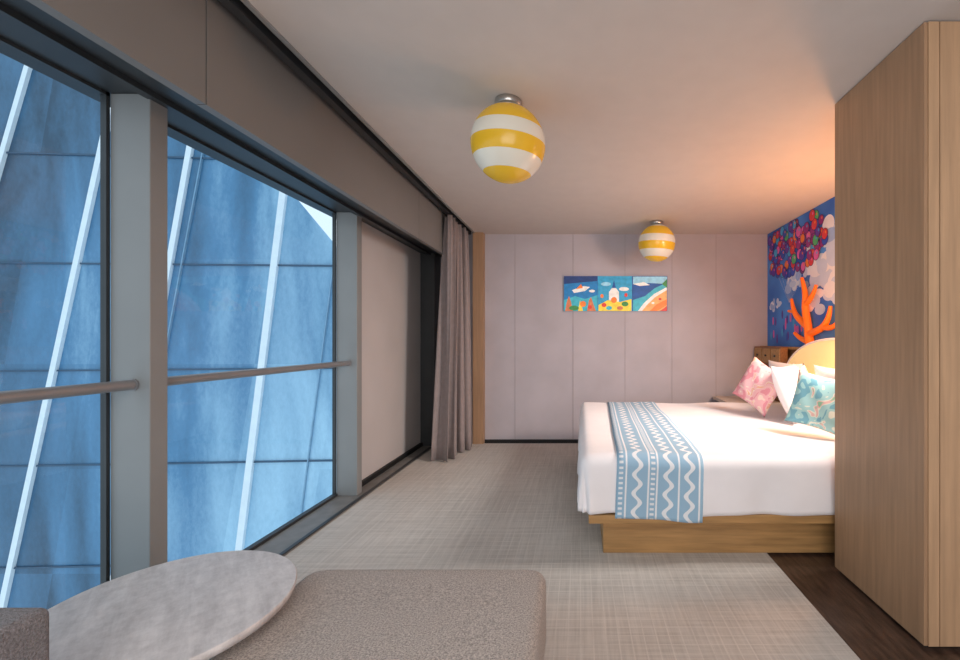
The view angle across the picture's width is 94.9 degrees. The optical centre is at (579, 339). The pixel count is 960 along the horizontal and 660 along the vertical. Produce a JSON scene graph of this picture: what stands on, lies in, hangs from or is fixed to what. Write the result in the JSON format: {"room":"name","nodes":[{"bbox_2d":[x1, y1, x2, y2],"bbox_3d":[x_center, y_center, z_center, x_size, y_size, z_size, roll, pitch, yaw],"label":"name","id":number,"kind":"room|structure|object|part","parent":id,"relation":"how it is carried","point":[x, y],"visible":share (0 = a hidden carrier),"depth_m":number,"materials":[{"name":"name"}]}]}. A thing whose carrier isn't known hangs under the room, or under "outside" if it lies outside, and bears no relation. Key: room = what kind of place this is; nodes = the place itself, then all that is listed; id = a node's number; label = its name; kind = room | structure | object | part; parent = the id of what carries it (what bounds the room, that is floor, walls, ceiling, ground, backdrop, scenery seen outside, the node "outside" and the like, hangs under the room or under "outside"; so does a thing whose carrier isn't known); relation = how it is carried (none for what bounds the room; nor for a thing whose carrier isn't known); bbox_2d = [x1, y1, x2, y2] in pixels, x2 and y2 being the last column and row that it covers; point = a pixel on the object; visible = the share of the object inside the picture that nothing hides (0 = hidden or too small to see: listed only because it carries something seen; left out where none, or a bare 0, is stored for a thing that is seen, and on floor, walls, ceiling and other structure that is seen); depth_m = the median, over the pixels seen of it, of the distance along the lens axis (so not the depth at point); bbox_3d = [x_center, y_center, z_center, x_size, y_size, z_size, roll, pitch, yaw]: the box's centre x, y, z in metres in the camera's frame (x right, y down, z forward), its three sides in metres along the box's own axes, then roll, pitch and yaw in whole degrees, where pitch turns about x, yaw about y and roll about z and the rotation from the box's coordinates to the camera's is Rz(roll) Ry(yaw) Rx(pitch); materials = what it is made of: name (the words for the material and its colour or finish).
{"room":"hotel room","nodes":[
{"label":"hotel room","id":0,"kind":"room"},
{"bbox_2d":[336,215,419,491],"bbox_3d":[-1.990,0.120,4.525,0.120,2.360,1.810,0,0,0],"label":"wall","id":1,"kind":"structure","parent":0,"point":[390,268],"depth_m":4.29,"materials":[{"name":"white paint"}]},
{"bbox_2d":[0,36,108,95],"bbox_3d":[-2.013,-1.042,1.020,0.025,0.015,1.620,0,0,0],"label":"frame","id":2,"kind":"object","parent":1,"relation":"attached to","point":[3,41],"visible":1,"depth_m":1.63,"materials":[{"name":"metal"}]},
{"bbox_2d":[0,0,447,256],"bbox_3d":[-1.790,-1.177,1.615,0.660,0.515,7.630,0,0,0],"label":"trim header","id":3,"kind":"object","parent":1,"relation":"attached to","point":[218,84],"visible":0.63,"depth_m":1.87,"materials":[{"name":"paint"}]},
{"bbox_2d":[167,123,334,212],"bbox_3d":[-2.013,-1.042,2.720,0.025,0.015,1.620,0,0,0],"label":"frame","id":4,"kind":"object","parent":1,"relation":"attached to","point":[169,127],"visible":0.64,"depth_m":2.54,"materials":[{"name":"metal"}]},
{"bbox_2d":[254,446,430,555],"bbox_3d":[-1.905,1.290,1.615,0.290,0.020,7.630,0,0,0],"label":"sill","id":5,"kind":"structure","parent":1,"relation":"attached to","point":[289,536],"depth_m":3.10,"materials":[{"name":"stone"}]},
{"bbox_2d":[111,94,166,579],"bbox_3d":[-1.915,0.115,1.870,0.170,2.330,0.080,0,0,0],"label":"window post","id":6,"kind":"object","parent":5,"relation":"on","point":[138,123],"visible":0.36,"depth_m":1.83,"materials":[{"name":"grey metal"}]},
{"bbox_2d":[0,379,139,404],"bbox_3d":[-1.900,0.190,1.020,0.052,0.052,1.620,0,0,0],"label":"handrail","id":7,"kind":"object","parent":6,"relation":"attached to","point":[33,394],"visible":1,"depth_m":1.57,"materials":[{"name":"metal"}]},
{"bbox_2d":[100,91,109,583],"bbox_3d":[-2.013,0.115,1.823,0.025,2.330,0.015,0,0,0],"label":"frame","id":8,"kind":"object","parent":6,"relation":"attached to","point":[104,99],"visible":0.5,"depth_m":1.81,"materials":[{"name":"metal"}]},
{"bbox_2d":[167,360,351,385],"bbox_3d":[-1.900,0.190,2.720,0.052,0.052,1.620,0,0,0],"label":"handrail","id":9,"kind":"object","parent":6,"relation":"attached to","point":[214,376],"visible":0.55,"depth_m":2.43,"materials":[{"name":"metal"}]},
{"bbox_2d":[243,493,337,549],"bbox_3d":[-2.007,1.270,2.720,0.035,0.020,1.620,0,0,0],"label":"frame","id":10,"kind":"object","parent":5,"relation":"on","point":[283,527],"visible":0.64,"depth_m":2.95,"materials":[{"name":"metal"}]},
{"bbox_2d":[337,212,361,495],"bbox_3d":[-1.915,0.115,3.570,0.170,2.330,0.080,0,0,0],"label":"window post","id":11,"kind":"object","parent":5,"relation":"on","point":[349,225],"visible":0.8,"depth_m":3.53,"materials":[{"name":"grey metal"}]},
{"bbox_2d":[332,212,335,493],"bbox_3d":[-2.013,0.115,3.522,0.025,2.330,0.015,0,0,0],"label":"frame","id":12,"kind":"object","parent":11,"relation":"attached to","point":[333,214],"visible":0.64,"depth_m":3.52,"materials":[{"name":"metal"}]},
{"bbox_2d":[279,446,430,555],"bbox_3d":[-1.778,1.286,1.615,0.025,0.028,7.630,0,0,0],"label":"trim sill edge","id":13,"kind":"object","parent":5,"relation":"attached to","point":[303,538],"depth_m":3.23,"materials":[{"name":"black metal"}]},
{"bbox_2d":[362,443,422,486],"bbox_3d":[-1.915,1.270,4.525,0.030,0.060,1.810,0,0,0],"label":"baseboard","id":14,"kind":"structure","parent":1,"relation":"attached to","point":[378,472],"depth_m":4.31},
{"bbox_2d":[420,253,440,445],"bbox_3d":[-1.845,0.125,5.315,0.170,2.350,0.230,0,0,0],"label":"trim","id":15,"kind":"structure","parent":1,"relation":"attached to","point":[430,265],"depth_m":5.20,"materials":[{"name":"metal"}]},
{"bbox_2d":[248,0,959,233],"bbox_3d":[0.580,-1.395,1.665,3.780,0.120,7.730,0,0,0],"label":"ceiling","id":16,"kind":"structure","parent":0,"point":[691,116],"depth_m":2.25,"materials":[{"name":"paint"}]},
{"bbox_2d":[218,0,474,234],"bbox_3d":[-1.382,-1.380,1.615,0.155,0.110,7.630,0,0,0],"label":"track","id":17,"kind":"object","parent":16,"relation":"attached to","point":[244,11],"depth_m":2.27,"materials":[{"name":"black metal"}]},
{"bbox_2d":[431,215,472,461],"bbox_3d":[-1.391,-0.018,4.912,0.233,2.596,0.815,0,0,10],"label":"curtain","id":18,"kind":"object","parent":16,"relation":"hanging from","point":[452,407],"visible":1,"depth_m":4.64,"materials":[{"name":"fabric"}]},
{"bbox_2d":[470,94,544,183],"bbox_3d":[-0.400,-1.109,2.400,0.412,0.450,0.412,0,0,0],"label":"ceiling lamp","id":19,"kind":"object","parent":16,"relation":"attached to","point":[507,141],"depth_m":2.26,"materials":[{"name":"yellow glass"}]},
{"bbox_2d":[638,220,674,261],"bbox_3d":[0.865,-1.109,4.850,0.412,0.450,0.412,0,0,0],"label":"ceiling lamp","id":20,"kind":"object","parent":16,"relation":"attached to","point":[656,242],"depth_m":4.71,"materials":[{"name":"yellow glass"}]},
{"bbox_2d":[441,232,767,442],"bbox_3d":[0.210,-0.068,5.480,4.520,2.735,0.100,0,0,0],"label":"wall","id":21,"kind":"structure","parent":0,"point":[543,360],"depth_m":5.43,"materials":[{"name":"paint"}]},
{"bbox_2d":[473,232,484,443],"bbox_3d":[-1.265,-0.018,5.380,0.130,2.635,0.100,0,0,0],"label":"trim","id":22,"kind":"structure","parent":21,"relation":"attached to","point":[478,237],"depth_m":5.33,"materials":[{"name":"brown wood"}]},
{"bbox_2d":[485,439,577,442],"bbox_3d":[0.585,1.278,5.423,3.570,0.045,0.015,0,0,0],"label":"baseboard","id":23,"kind":"structure","parent":21,"relation":"attached to","point":[486,440],"depth_m":5.42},
{"bbox_2d":[564,276,666,310],"bbox_3d":[0.449,-0.584,5.416,1.300,0.440,0.029,0,0,0],"label":"wall art","id":24,"kind":"object","parent":21,"relation":"attached to","point":[581,293],"visible":1,"depth_m":5.40},
{"bbox_2d":[754,346,787,363],"bbox_3d":[2.217,0.180,5.045,0.103,0.200,0.710,0,0,0],"label":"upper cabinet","id":25,"kind":"object","parent":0,"point":[776,354],"depth_m":4.90,"materials":[{"name":"brown wood"}]},
{"bbox_2d":[763,346,799,401],"bbox_3d":[2.320,0.688,3.935,0.100,1.225,2.970,0,0,0],"label":"wall","id":26,"kind":"structure","parent":0,"point":[791,350],"depth_m":4.74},
{"bbox_3d":[2.340,0.700,3.935,0.060,1.200,2.970,0,0,0],"label":"panel","id":27,"kind":"part","parent":26,"relation":"part of","materials":[{"name":"white fabric"}]},
{"bbox_2d":[768,197,834,346],"bbox_3d":[2.361,-0.629,3.938,0.009,1.408,2.975,0,0,0],"label":"wall mural","id":28,"kind":"object","parent":26,"relation":"attached to","point":[804,246],"depth_m":4.61},
{"bbox_2d":[787,277,834,343],"bbox_3d":[2.320,-0.275,4.324,0.092,0.762,0.925,0,0,0],"label":"sculpture","id":29,"kind":"object","parent":26,"relation":"on","point":[805,321],"visible":0.81,"depth_m":4.36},
{"bbox_2d":[767,553,959,659],"bbox_3d":[0.210,1.350,1.665,4.520,0.100,7.730,0,0,0],"label":"floor","id":30,"kind":"structure","parent":0,"point":[865,627],"depth_m":2.04,"materials":[{"name":"brown wood"}]},
{"bbox_2d":[208,443,859,659],"bbox_3d":[-0.315,1.294,1.880,2.890,0.012,6.960,0,0,0],"label":"rug","id":31,"kind":"object","parent":30,"relation":"on","point":[491,506],"visible":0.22,"depth_m":2.48,"materials":[{"name":"beige carpet"}]},
{"bbox_2d":[0,608,48,659],"bbox_3d":[-1.460,0.884,0.475,0.680,0.808,0.910,0,0,0],"label":"armchair","id":32,"kind":"object","parent":31,"relation":"on","point":[24,632],"visible":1,"depth_m":0.89,"materials":[{"name":"fabric"}]},
{"bbox_2d":[48,550,296,659],"bbox_3d":[-1.235,1.040,1.285,0.668,0.496,0.676,0,0,0],"label":"side table","id":33,"kind":"object","parent":31,"relation":"on","point":[198,607],"visible":0.95,"depth_m":1.26,"materials":[{"name":"stone"}]},
{"bbox_2d":[210,570,545,659],"bbox_3d":[-0.578,1.076,1.103,0.905,0.424,1.105,0,0,0],"label":"ottoman","id":34,"kind":"object","parent":31,"relation":"on","point":[328,614],"visible":1,"depth_m":1.34,"materials":[{"name":"fabric"}]},
{"bbox_2d":[577,338,834,552],"bbox_3d":[1.120,0.634,3.590,2.283,1.308,2.261,0,0,0],"label":"bed","id":35,"kind":"object","parent":31,"relation":"on","point":[709,477],"visible":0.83,"depth_m":2.60,"materials":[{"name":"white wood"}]},
{"bbox_2d":[577,402,834,516],"bbox_3d":[1.085,0.843,3.590,2.212,0.359,2.242,0,0,0],"label":"duvet","id":36,"kind":"object","parent":35,"relation":"on","point":[636,459],"depth_m":2.50,"materials":[{"name":"white fabric"}]},
{"bbox_2d":[733,356,776,416],"bbox_3d":[1.586,0.405,3.800,0.187,0.518,0.532,0,0,-31],"label":"cushion","id":37,"kind":"object","parent":35,"relation":"on","point":[756,387],"visible":0.88,"depth_m":3.74,"materials":[{"name":"pink fabric"}]},
{"bbox_2d":[771,363,799,422],"bbox_3d":[1.821,0.435,3.659,0.250,0.446,0.604,0,0,44],"label":"pillow","id":38,"kind":"object","parent":35,"relation":"on","point":[784,379],"visible":0.52,"depth_m":3.49,"materials":[{"name":"white fabric"}]},
{"bbox_2d":[768,360,807,372],"bbox_3d":[2.030,0.435,4.120,0.232,0.459,0.720,0,0,0],"label":"pillow","id":39,"kind":"object","parent":35,"relation":"on","point":[802,367],"visible":0.12,"depth_m":4.12,"materials":[{"name":"white fabric"}]},
{"bbox_2d":[784,370,834,434],"bbox_3d":[1.676,0.435,3.001,0.454,0.439,0.184,0,0,44],"label":"cushion","id":40,"kind":"object","parent":35,"relation":"on","point":[813,402],"visible":0.8,"depth_m":2.97,"materials":[{"name":"teal fabric"}]},
{"bbox_3d":[2.226,0.595,3.620,0.072,1.210,2.000,0,0,0],"label":"headboard","id":41,"kind":"part","parent":35,"relation":"part of","materials":[{"name":"yellow fabric"}]},
{"bbox_2d":[814,365,834,378],"bbox_3d":[2.030,0.435,3.250,0.232,0.459,0.720,0,0,0],"label":"pillow","id":42,"kind":"object","parent":35,"relation":"on","point":[825,372],"visible":0.08,"depth_m":3.39,"materials":[{"name":"white fabric"}]},
{"bbox_2d":[713,396,780,402],"bbox_3d":[1.962,1.000,5.075,0.605,0.600,0.610,0,0,0],"label":"nightstand","id":43,"kind":"object","parent":30,"relation":"on","point":[735,399],"visible":0.08,"depth_m":5.06,"materials":[{"name":"brown wood"}]},
{"bbox_2d":[835,21,959,646],"bbox_3d":[1.903,-0.015,2.112,0.925,2.630,0.635,0,0,0],"label":"wardrobe","id":44,"kind":"object","parent":30,"relation":"on","point":[897,130],"visible":1,"depth_m":1.93,"materials":[{"name":"brown wood"}]},
{"bbox_3d":[1.717,-0.025,1.805,0.426,2.610,0.020,0,0,0],"label":"door","id":45,"kind":"part","parent":44,"relation":"part of","materials":[{"name":"brown wood"}]},
{"label":"outside","id":46,"kind":"structure","parent":0,"visible":0},
{"bbox_2d":[0,53,331,609],"bbox_3d":[-10.000,0.300,7.970,14.000,20.000,0.060,0,0,0],"label":"facade","id":47,"kind":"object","parent":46,"point":[249,268],"visible":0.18,"depth_m":8.00,"materials":[{"name":"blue glass"}]}
]}

